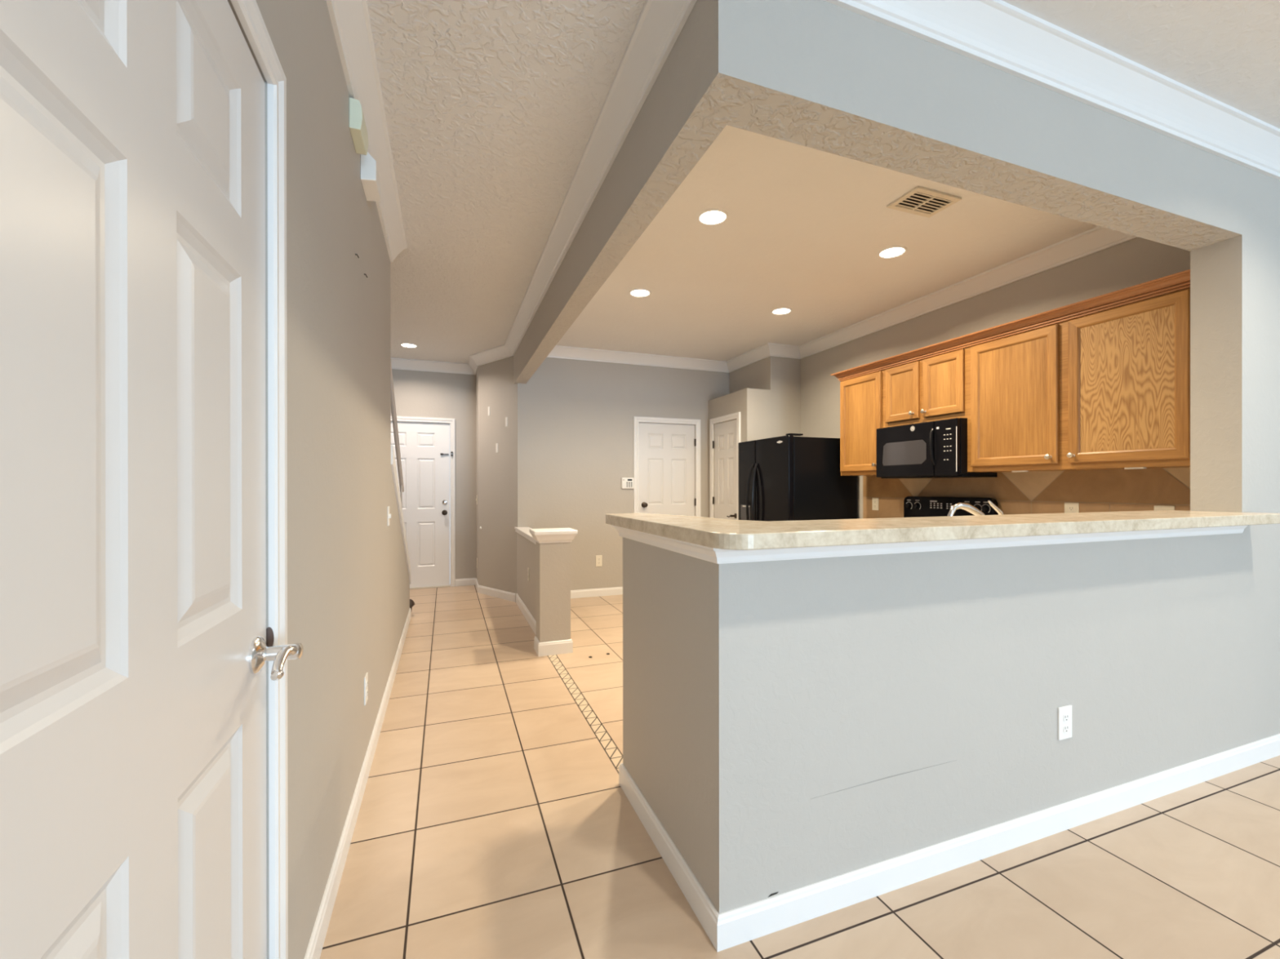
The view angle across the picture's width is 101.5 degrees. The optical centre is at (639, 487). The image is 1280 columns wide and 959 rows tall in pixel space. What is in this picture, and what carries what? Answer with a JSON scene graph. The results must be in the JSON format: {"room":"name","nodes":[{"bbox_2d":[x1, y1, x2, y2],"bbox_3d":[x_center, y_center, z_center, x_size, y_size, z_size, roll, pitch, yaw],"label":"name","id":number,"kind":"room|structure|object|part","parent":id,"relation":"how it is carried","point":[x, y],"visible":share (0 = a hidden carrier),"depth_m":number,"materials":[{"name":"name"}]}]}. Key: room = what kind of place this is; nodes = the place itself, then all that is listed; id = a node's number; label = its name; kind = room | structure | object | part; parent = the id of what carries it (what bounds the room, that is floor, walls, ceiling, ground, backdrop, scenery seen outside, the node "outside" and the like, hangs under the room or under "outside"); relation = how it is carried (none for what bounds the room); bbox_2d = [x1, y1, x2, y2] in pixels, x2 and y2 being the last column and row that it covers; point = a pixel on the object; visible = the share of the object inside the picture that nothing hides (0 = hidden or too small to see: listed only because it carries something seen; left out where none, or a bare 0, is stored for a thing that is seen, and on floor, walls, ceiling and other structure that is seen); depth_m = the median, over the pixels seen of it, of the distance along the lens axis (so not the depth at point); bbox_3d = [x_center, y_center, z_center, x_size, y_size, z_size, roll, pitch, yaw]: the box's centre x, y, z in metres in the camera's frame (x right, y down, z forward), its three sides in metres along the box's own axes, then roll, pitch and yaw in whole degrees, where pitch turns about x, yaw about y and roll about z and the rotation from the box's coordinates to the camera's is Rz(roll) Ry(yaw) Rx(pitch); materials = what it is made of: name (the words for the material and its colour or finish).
{"room":"hallway beside kitchen","nodes":[
{"label":"hallway beside kitchen","id":0,"kind":"room"},
{"bbox_2d":[227,0,409,958],"bbox_3d":[0.235,-0.141,-1.693,0.105,2.685,13.862,0,0,-20],"label":"wall","id":1,"kind":"structure","parent":0,"point":[348,584],"depth_m":1.48,"materials":[{"name":"beige paint"}]},
{"bbox_2d":[0,0,302,958],"bbox_3d":[-0.547,0.188,0.616,0.108,2.023,0.931,0,0,-20],"label":"door","id":2,"kind":"structure","parent":1,"relation":"in","point":[136,645],"depth_m":0.59,"materials":[{"name":"white wood"}]},
{"bbox_3d":[-0.554,0.188,0.613,0.018,2.023,0.931,0,0,-20],"label":"casing","id":3,"kind":"part","parent":2,"relation":"part of","materials":[{"name":"white wood"}]},
{"bbox_3d":[-0.703,0.286,0.992,0.016,0.044,0.002,0,0,-20],"label":"strike plate","id":4,"kind":"part","parent":2,"relation":"part of","materials":[{"name":"silver metal"}]},
{"bbox_3d":[-0.649,0.297,0.941,0.072,0.065,0.065,0,0,-20],"label":"lever","id":5,"kind":"part","parent":2,"relation":"part of","materials":[{"name":"silver metal"}]},
{"bbox_3d":[-0.612,0.301,0.899,0.032,0.038,0.116,0,0,-20],"label":"lever arm","id":6,"kind":"part","parent":2,"relation":"part of","materials":[{"name":"silver metal"}]},
{"bbox_2d":[304,608,411,958],"bbox_3d":[0.291,1.159,-1.671,0.013,0.085,13.862,0,0,-20],"label":"baseboard","id":7,"kind":"structure","parent":1,"relation":"attached to","point":[317,937],"depth_m":1.73,"materials":[{"name":"white wood"}]},
{"bbox_2d":[409,599,414,610],"bbox_3d":[-2.157,1.120,4.896,0.095,0.152,0.120,0,0,-20],"label":"door stop","id":8,"kind":"object","parent":7,"relation":"attached to","point":[411,602],"visible":0.34,"depth_m":4.87,"materials":[{"name":"grey metal"}]},
{"bbox_2d":[349,97,368,155],"bbox_3d":[-1.025,-1.314,1.909,0.042,0.107,0.155,0,0,-20],"label":"door chime","id":9,"kind":"object","parent":1,"relation":"attached to","point":[357,127],"visible":1,"depth_m":1.85,"materials":[{"name":"white plastic"}]},
{"bbox_2d":[325,0,406,262],"bbox_3d":[0.627,-1.427,-2.474,0.092,0.110,12.126,0,0,-20],"label":"crown molding","id":10,"kind":"structure","parent":1,"relation":"attached to","point":[349,19],"depth_m":1.90,"materials":[{"name":"white wood"}]},
{"bbox_2d":[364,672,368,705],"bbox_3d":[-1.138,0.836,2.176,0.008,0.114,0.070,0,0,-20],"label":"wall outlet","id":11,"kind":"object","parent":1,"relation":"attached to","point":[366,678],"visible":1,"depth_m":2.16,"materials":[{"name":"white plastic"}]},
{"bbox_2d":[360,151,381,201],"bbox_3d":[-1.111,-1.283,2.163,0.056,0.120,0.170,0,0,-20],"label":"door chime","id":12,"kind":"object","parent":1,"relation":"attached to","point":[370,177],"visible":0.84,"depth_m":2.09,"materials":[{"name":"white plastic"}]},
{"bbox_2d":[387,506,391,526],"bbox_3d":[-1.457,0.166,3.043,0.016,0.114,0.070,0,0,-20],"label":"light switch","id":13,"kind":"object","parent":1,"relation":"attached to","point":[388,514],"visible":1,"depth_m":3.03,"materials":[{"name":"white plastic"}]},
{"bbox_3d":[-1.462,0.166,3.042,0.006,0.114,0.070,0,0,-20],"label":"plate","id":14,"kind":"part","parent":13,"relation":"part of","materials":[{"name":"white plastic"}]},
{"bbox_2d":[391,445,410,584],"bbox_3d":[-1.874,0.317,3.997,0.128,1.150,1.727,0,0,-20],"label":"trim","id":15,"kind":"structure","parent":1,"relation":"attached to","point":[393,458],"depth_m":3.72,"materials":[{"name":"white wood"}]},
{"bbox_2d":[391,364,404,507],"bbox_3d":[-1.844,-0.310,3.908,0.039,1.931,1.729,0,0,-20],"label":"handrail","id":16,"kind":"object","parent":15,"relation":"on","point":[393,397],"visible":0.2,"depth_m":4.17,"materials":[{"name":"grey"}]},
{"bbox_2d":[391,368,475,579],"bbox_3d":[-2.753,-0.147,6.202,1.850,2.685,0.120,0,0,-20],"label":"wall","id":17,"kind":"structure","parent":0,"point":[417,393],"depth_m":6.34,"materials":[{"name":"beige paint"}]},
{"bbox_2d":[391,416,455,589],"bbox_3d":[-2.696,0.182,6.186,0.962,2.025,0.152,0,0,-20],"label":"door","id":18,"kind":"structure","parent":17,"relation":"in","point":[427,449],"depth_m":6.24,"materials":[{"name":"white paint"}]},
{"bbox_3d":[-2.342,0.302,6.270,0.064,0.064,0.064,0,0,-20],"label":"knob","id":19,"kind":"part","parent":18,"relation":"part of","materials":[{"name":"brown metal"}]},
{"bbox_2d":[455,577,515,602],"bbox_3d":[-2.399,1.153,5.518,2.035,0.085,1.413,0,0,-20],"label":"baseboard","id":20,"kind":"structure","parent":17,"relation":"attached to","point":[495,593],"depth_m":5.81,"materials":[{"name":"white"}]},
{"bbox_2d":[475,355,517,593],"bbox_3d":[-1.662,-0.148,5.984,0.320,2.685,1.336,0,0,-37],"label":"wall","id":21,"kind":"structure","parent":0,"point":[496,473],"depth_m":5.71,"materials":[{"name":"beige paint"}]},
{"bbox_2d":[495,443,497,452],"bbox_3d":[-1.558,-0.432,5.696,0.034,0.100,0.004,0,0,42],"label":"strip","id":22,"kind":"object","parent":21,"relation":"attached to","point":[496,444],"visible":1,"depth_m":5.69,"materials":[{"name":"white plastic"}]},
{"bbox_2d":[505,417,507,426],"bbox_3d":[-1.422,-0.700,5.573,0.034,0.100,0.004,0,0,42],"label":"strip","id":23,"kind":"object","parent":21,"relation":"attached to","point":[506,418],"visible":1,"depth_m":5.57,"materials":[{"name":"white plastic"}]},
{"bbox_2d":[514,527,577,656],"bbox_3d":[-0.924,0.751,4.608,0.306,0.888,1.906,0,0,-20],"label":"wall","id":24,"kind":"structure","parent":0,"point":[544,601],"depth_m":3.77,"materials":[{"name":"beige paint"}]},
{"bbox_3d":[-0.949,0.827,4.693,0.098,0.735,1.659,0,0,-20],"label":"half wall panel","id":25,"kind":"part","parent":24,"relation":"part of","materials":[{"name":"beige paint"}]},
{"bbox_2d":[527,567,529,581],"bbox_3d":[-0.995,0.775,4.666,0.008,0.114,0.070,0,0,-20],"label":"wall outlet","id":26,"kind":"object","parent":24,"relation":"attached to","point":[528,569],"visible":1,"depth_m":4.64,"materials":[{"name":"beige plastic"}]},
{"bbox_3d":[-0.919,1.147,4.597,0.248,0.095,1.823,0,0,-20],"label":"half wall baseboard","id":27,"kind":"part","parent":24,"relation":"part of","materials":[{"name":"white"}]},
{"bbox_3d":[-0.636,0.796,3.834,0.222,0.800,0.170,0,0,-20],"label":"post","id":28,"kind":"part","parent":24,"relation":"part of","materials":[{"name":"beige paint"}]},
{"bbox_2d":[517,357,728,590],"bbox_3d":[0.108,-0.150,6.017,2.987,2.685,0.120,0,0,-20],"label":"wall","id":29,"kind":"structure","parent":0,"point":[575,417],"depth_m":5.72,"materials":[{"name":"beige paint"}]},
{"bbox_2d":[570,586,622,598],"bbox_3d":[-0.180,1.150,5.840,2.121,0.085,0.013,0,0,-20],"label":"baseboard","id":30,"kind":"structure","parent":29,"relation":"attached to","point":[617,590],"depth_m":5.73,"materials":[{"name":"white"}]},
{"bbox_2d":[595,555,601,566],"bbox_3d":[-0.450,0.806,5.742,0.070,0.122,0.008,0,0,-20],"label":"wall outlet","id":31,"kind":"object","parent":29,"relation":"attached to","point":[598,558],"visible":1,"depth_m":5.74,"materials":[{"name":"beige plastic"}]},
{"bbox_2d":[621,477,634,488],"bbox_3d":[-0.137,-0.050,5.848,0.143,0.121,0.027,0,0,-20],"label":"alarm keypad","id":32,"kind":"object","parent":29,"relation":"attached to","point":[626,482],"visible":1,"depth_m":5.83,"materials":[{"name":"white plastic"}]},
{"bbox_2d":[633,416,700,516],"bbox_3d":[0.321,0.196,6.029,0.835,1.992,0.099,0,0,-20],"label":"door","id":33,"kind":"structure","parent":29,"relation":"in","point":[664,453],"depth_m":6.04,"materials":[{"name":"white paint"}]},
{"bbox_3d":[0.056,0.197,5.912,0.064,0.064,0.064,0,0,-20],"label":"knob","id":34,"kind":"part","parent":33,"relation":"part of","materials":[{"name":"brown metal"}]},
{"bbox_2d":[708,355,800,518],"bbox_3d":[1.272,-0.152,5.929,0.666,2.685,0.854,0,0,-20],"label":"wall","id":35,"kind":"structure","parent":0,"point":[766,393],"depth_m":5.58,"materials":[{"name":"beige paint"}]},
{"bbox_2d":[710,412,740,519],"bbox_3d":[0.946,0.195,5.839,0.098,1.992,0.659,0,0,-20],"label":"door","id":36,"kind":"structure","parent":35,"relation":"in","point":[725,444],"depth_m":5.85,"materials":[{"name":"white paint"}]},
{"bbox_2d":[320,585,1279,958],"bbox_3d":[2.322,1.198,-0.144,7.250,0.001,15.613,0,0,-20],"label":"floor","id":37,"kind":"structure","parent":0,"point":[495,820],"depth_m":1.68,"materials":[{"name":"tile"}]},
{"bbox_2d":[738,433,857,521],"bbox_3d":[1.471,0.358,5.075,0.834,1.668,0.843,0,0,-20],"label":"refrigerator","id":38,"kind":"object","parent":37,"relation":"on","point":[788,477],"visible":0.58,"depth_m":4.72,"materials":[{"name":"black metal"}]},
{"bbox_3d":[1.084,0.336,5.212,0.056,1.592,0.316,0,0,-20],"label":"freezer door","id":39,"kind":"part","parent":38,"relation":"part of","materials":[{"name":"black metal"}]},
{"bbox_3d":[1.069,0.172,5.075,0.084,0.810,0.028,0,0,-9],"label":"fridge handle","id":40,"kind":"part","parent":38,"relation":"part of","materials":[{"name":"black"}]},
{"bbox_2d":[903,496,997,517],"bbox_3d":[2.005,0.617,3.816,0.698,1.092,0.754,0,0,-20],"label":"range","id":41,"kind":"object","parent":37,"relation":"on","point":[913,506],"visible":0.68,"depth_m":3.95,"materials":[{"name":"black metal"}]},
{"bbox_3d":[2.158,0.147,4.213,0.023,0.040,0.040,0,0,-20],"label":"knob","id":42,"kind":"part","parent":41,"relation":"part of","materials":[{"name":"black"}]},
{"bbox_3d":[2.186,0.147,4.138,0.023,0.040,0.040,0,0,-20],"label":"knob","id":43,"kind":"part","parent":41,"relation":"part of","materials":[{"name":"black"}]},
{"bbox_3d":[2.381,0.148,3.613,0.023,0.040,0.040,0,0,-20],"label":"knob","id":44,"kind":"part","parent":41,"relation":"part of","materials":[{"name":"black plastic"}]},
{"bbox_3d":[1.141,0.764,2.230,2.112,0.864,0.634,0,0,-20],"label":"base cabinet","id":45,"kind":"object","parent":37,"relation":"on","visible":0},
{"bbox_3d":[1.147,0.312,3.185,2.790,0.035,2.425,0,0,-20],"label":"countertop","id":46,"kind":"structure","parent":45,"relation":"on","visible":0},
{"bbox_2d":[947,500,1004,516],"bbox_3d":[1.481,0.176,2.296,0.390,0.238,0.061,0,0,-20],"label":"kitchen faucet","id":47,"kind":"object","parent":46,"relation":"on","point":[966,507],"visible":0.26,"depth_m":2.25,"materials":[{"name":"silver metal"}]},
{"bbox_3d":[1.405,0.153,2.261,0.187,0.176,0.031,0,0,-13],"label":"spout","id":48,"kind":"part","parent":47,"relation":"part of","materials":[{"name":"silver metal"}]},
{"bbox_3d":[1.609,0.176,2.346,0.116,0.238,0.044,0,0,-20],"label":"tap handle","id":49,"kind":"part","parent":47,"relation":"part of","materials":[{"name":"silver metal"}]},
{"bbox_2d":[366,0,1279,363],"bbox_3d":[2.319,-1.547,-0.148,7.250,0.120,15.613,0,0,-20],"label":"ceiling","id":50,"kind":"structure","parent":0,"point":[492,108],"depth_m":2.67,"materials":[{"name":"white paint"}]},
{"bbox_2d":[400,342,417,347],"bbox_3d":[-2.419,-1.485,5.475,0.172,0.009,0.172,0,0,-20],"label":"recessed light","id":51,"kind":"object","parent":50,"relation":"in","point":[403,344],"visible":1,"depth_m":5.46,"materials":[{"name":"white"}]},
{"bbox_2d":[628,288,651,297],"bbox_3d":[0.000,-1.486,3.999,0.172,0.009,0.172,0,0,-20],"label":"recessed light","id":52,"kind":"object","parent":50,"relation":"in","point":[638,292],"visible":1,"depth_m":3.98,"materials":[{"name":"white"}]},
{"bbox_2d":[697,208,728,225],"bbox_3d":[0.400,-1.485,2.878,0.172,0.009,0.172,0,0,-20],"label":"recessed light","id":53,"kind":"object","parent":50,"relation":"in","point":[709,216],"visible":1,"depth_m":2.87,"materials":[{"name":"white"}]},
{"bbox_2d":[771,307,791,315],"bbox_3d":[1.196,-1.488,4.420,0.172,0.009,0.172,0,0,-20],"label":"recessed light","id":54,"kind":"object","parent":50,"relation":"in","point":[780,311],"visible":1,"depth_m":4.41,"materials":[{"name":"white"}]},
{"bbox_2d":[513,0,1242,384],"bbox_3d":[0.629,-1.288,3.866,2.537,0.406,4.399,0,0,-20],"label":"ceiling beam","id":55,"kind":"structure","parent":50,"relation":"attached to","point":[821,75],"depth_m":1.73,"materials":[{"name":"beige paint"}]},
{"bbox_2d":[877,245,906,258],"bbox_3d":[1.595,-1.487,3.311,0.172,0.009,0.172,0,0,-20],"label":"recessed light","id":56,"kind":"object","parent":50,"relation":"in","point":[895,251],"visible":1,"depth_m":3.30,"materials":[{"name":"white"}]},
{"bbox_2d":[886,186,961,217],"bbox_3d":[1.478,-1.484,2.725,0.300,0.012,0.195,0,0,-20],"label":"ceiling vent","id":57,"kind":"object","parent":50,"relation":"in","point":[919,201],"visible":1,"depth_m":2.72,"materials":[{"name":"silver metal"}]},
{"bbox_2d":[622,165,1279,914],"bbox_3d":[2.380,-0.148,2.593,4.933,2.685,0.793,0,0,-20],"label":"wall","id":58,"kind":"structure","parent":0,"point":[788,725],"depth_m":1.72,"materials":[{"name":"grey paint"}]},
{"bbox_2d":[391,0,1279,374],"bbox_3d":[0.630,-1.436,4.407,6.950,0.110,5.598,0,0,-20],"label":"crown molding","id":59,"kind":"structure","parent":58,"relation":"attached to","point":[998,34],"depth_m":1.87,"materials":[{"name":"white wood"}]},
{"bbox_2d":[605,510,1279,564],"bbox_3d":[1.263,0.152,2.180,2.640,0.087,1.030,0,0,-20],"label":"countertop","id":60,"kind":"structure","parent":58,"relation":"on","point":[715,540],"depth_m":1.63,"materials":[{"name":"beige stone"}]},
{"bbox_3d":[1.240,0.172,2.171,2.573,0.047,0.864,0,0,-20],"label":"support molding","id":61,"kind":"part","parent":60,"relation":"part of","materials":[{"name":"white"}]},
{"bbox_2d":[618,733,1279,951],"bbox_3d":[2.376,1.151,2.592,4.946,0.085,0.818,0,0,-20],"label":"baseboard","id":62,"kind":"structure","parent":58,"relation":"attached to","point":[734,927],"depth_m":1.65,"materials":[{"name":"white wood"}]},
{"bbox_2d":[1057,704,1071,740],"bbox_3d":[1.494,0.826,1.838,0.070,0.114,0.008,0,0,-20],"label":"wall outlet","id":63,"kind":"object","parent":58,"relation":"attached to","point":[1064,713],"visible":1,"depth_m":1.83,"materials":[{"name":"white plastic"}]},
{"bbox_2d":[1062,713,1069,721],"bbox_3d":[1.495,0.806,1.835,0.029,0.029,0.002,0,0,-20],"label":"socket","id":64,"kind":"object","parent":63,"relation":"attached to","point":[1065,716],"depth_m":1.83,"materials":[{"name":"grey plastic"}]},
{"bbox_2d":[1062,724,1069,733],"bbox_3d":[1.495,0.846,1.835,0.029,0.029,0.002,0,0,-20],"label":"socket","id":65,"kind":"object","parent":63,"relation":"attached to","point":[1065,726],"depth_m":1.83,"materials":[{"name":"grey plastic"}]},
{"bbox_2d":[800,237,1190,519],"bbox_3d":[2.202,-0.151,4.506,0.111,2.685,4.170,0,0,-20],"label":"wall","id":66,"kind":"structure","parent":0,"point":[1138,260],"depth_m":3.48,"materials":[{"name":"beige paint"}]},
{"bbox_2d":[546,226,1138,373],"bbox_3d":[1.417,-1.438,4.785,5.023,0.110,2.067,0,0,36],"label":"crown molding","id":67,"kind":"structure","parent":66,"relation":"attached to","point":[1096,239],"depth_m":4.30,"materials":[{"name":"white wood"}]},
{"bbox_2d":[840,369,884,475],"bbox_3d":[1.983,-0.526,4.457,0.356,0.843,0.490,0,0,-20],"label":"upper cabinet","id":68,"kind":"object","parent":66,"relation":"attached to","point":[862,397],"visible":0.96,"depth_m":4.40,"materials":[{"name":"brown wood"}]},
{"bbox_3d":[1.859,-0.536,4.416,0.009,0.683,0.344,0,0,-20],"label":"door panel","id":69,"kind":"part","parent":68,"relation":"part of","materials":[{"name":"brown wood"}]},
{"bbox_2d":[872,497,878,510],"bbox_3d":[2.089,0.147,4.644,0.008,0.110,0.070,0,0,-20],"label":"wall outlet","id":70,"kind":"object","parent":66,"relation":"attached to","point":[875,500],"visible":1,"depth_m":4.64,"materials":[{"name":"beige plastic"}]},
{"bbox_2d":[884,346,967,427],"bbox_3d":[2.192,-0.709,3.893,0.356,0.478,0.713,0,0,-20],"label":"upper cabinet","id":71,"kind":"object","parent":66,"relation":"attached to","point":[935,388],"visible":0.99,"depth_m":3.79,"materials":[{"name":"brown wood"}]},
{"bbox_3d":[2.010,-0.723,4.008,0.009,0.309,0.196,0,0,-20],"label":"door panel","id":72,"kind":"part","parent":71,"relation":"part of","materials":[{"name":"brown wood"}]},
{"bbox_3d":[2.006,-0.723,4.007,0.020,0.421,0.308,0,0,-20],"label":"cabinet door","id":73,"kind":"part","parent":71,"relation":"part of","materials":[{"name":"brown wood"}]},
{"bbox_2d":[876,417,997,479],"bbox_3d":[2.151,-0.269,3.872,0.424,0.396,0.699,0,0,-20],"label":"microwave","id":74,"kind":"object","parent":71,"relation":"attached to","point":[937,449],"visible":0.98,"depth_m":3.71,"materials":[{"name":"black"}]},
{"bbox_3d":[1.973,-0.272,3.901,0.034,0.386,0.520,0,0,-20],"label":"door","id":75,"kind":"part","parent":74,"relation":"part of","materials":[{"name":"black plastic"}]},
{"bbox_3d":[2.032,-0.282,3.641,0.041,0.256,0.029,0,0,-20],"label":"handle","id":76,"kind":"part","parent":74,"relation":"part of","materials":[{"name":"black plastic"}]},
{"bbox_3d":[2.096,-0.272,3.572,0.032,0.386,0.176,0,0,-20],"label":"control panel","id":77,"kind":"part","parent":74,"relation":"part of","materials":[{"name":"black plastic"}]},
{"bbox_3d":[2.133,-0.723,3.678,0.009,0.309,0.205,0,0,-20],"label":"door panel","id":78,"kind":"part","parent":71,"relation":"part of","materials":[{"name":"brown wood"}]},
{"bbox_3d":[2.128,-0.723,3.676,0.020,0.421,0.317,0,0,-20],"label":"cabinet door","id":79,"kind":"part","parent":71,"relation":"part of","materials":[{"name":"brown wood"}]},
{"bbox_2d":[831,269,1190,381],"bbox_3d":[2.293,-0.977,3.608,0.362,0.067,2.417,0,0,-20],"label":"crown molding","id":80,"kind":"structure","parent":66,"relation":"attached to","point":[1181,280],"depth_m":3.06,"materials":[{"name":"brown wood"}]},
{"bbox_2d":[1064,502,1079,513],"bbox_3d":[2.629,0.148,3.187,0.008,0.112,0.078,0,0,-20],"label":"wall outlet","id":81,"kind":"object","parent":66,"relation":"attached to","point":[1068,507],"visible":0.49,"depth_m":3.19,"materials":[{"name":"beige plastic"}]},
{"bbox_2d":[1068,506,1074,511],"bbox_3d":[2.626,0.129,3.186,0.002,0.029,0.029,0,0,-20],"label":"socket","id":82,"kind":"object","parent":81,"relation":"attached to","point":[1070,508],"depth_m":3.18,"materials":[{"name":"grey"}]},
{"bbox_2d":[967,287,1190,472],"bbox_3d":[2.516,-0.525,3.018,0.356,0.843,1.154,0,0,-20],"label":"upper cabinet","id":83,"kind":"object","parent":66,"relation":"attached to","point":[1108,388],"visible":0.96,"depth_m":2.84,"materials":[{"name":"brown wood"}]},
{"bbox_3d":[2.298,-0.535,3.233,0.009,0.683,0.412,0,0,-20],"label":"door panel","id":84,"kind":"part","parent":83,"relation":"part of","materials":[{"name":"brown wood"}]},
{"bbox_3d":[2.293,-0.535,3.232,0.020,0.795,0.524,0,0,-20],"label":"cabinet door","id":85,"kind":"part","parent":83,"relation":"part of","materials":[{"name":"brown wood"}]},
{"bbox_3d":[2.348,-0.176,3.010,0.034,0.031,0.031,0,0,-20],"label":"knob","id":86,"kind":"part","parent":83,"relation":"part of","materials":[{"name":"silver metal"}]},
{"bbox_3d":[2.389,-0.178,2.899,0.034,0.031,0.031,0,0,-20],"label":"knob","id":87,"kind":"part","parent":83,"relation":"part of","materials":[{"name":"silver metal"}]},
{"bbox_3d":[2.497,-0.535,2.696,0.009,0.683,0.398,0,0,-20],"label":"door panel","id":88,"kind":"part","parent":83,"relation":"part of","materials":[{"name":"brown wood"}]},
{"bbox_3d":[2.493,-0.535,2.694,0.020,0.795,0.510,0,0,-20],"label":"cabinet door","id":89,"kind":"part","parent":83,"relation":"part of","materials":[{"name":"brown wood"}]},
{"bbox_2d":[1124,466,1146,469],"bbox_3d":[2.537,-0.099,2.679,0.030,0.008,0.080,0,0,-20],"label":"light","id":90,"kind":"object","parent":83,"relation":"attached to","point":[1136,468],"visible":0.99,"depth_m":2.67,"materials":[{"name":"white plastic"}]},
{"bbox_2d":[1154,505,1174,511],"bbox_3d":[2.778,0.148,2.775,0.016,0.105,0.085,0,0,-20],"label":"light switch","id":91,"kind":"object","parent":66,"relation":"attached to","point":[1156,507],"visible":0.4,"depth_m":2.78,"materials":[{"name":"beige plastic"}]}
]}

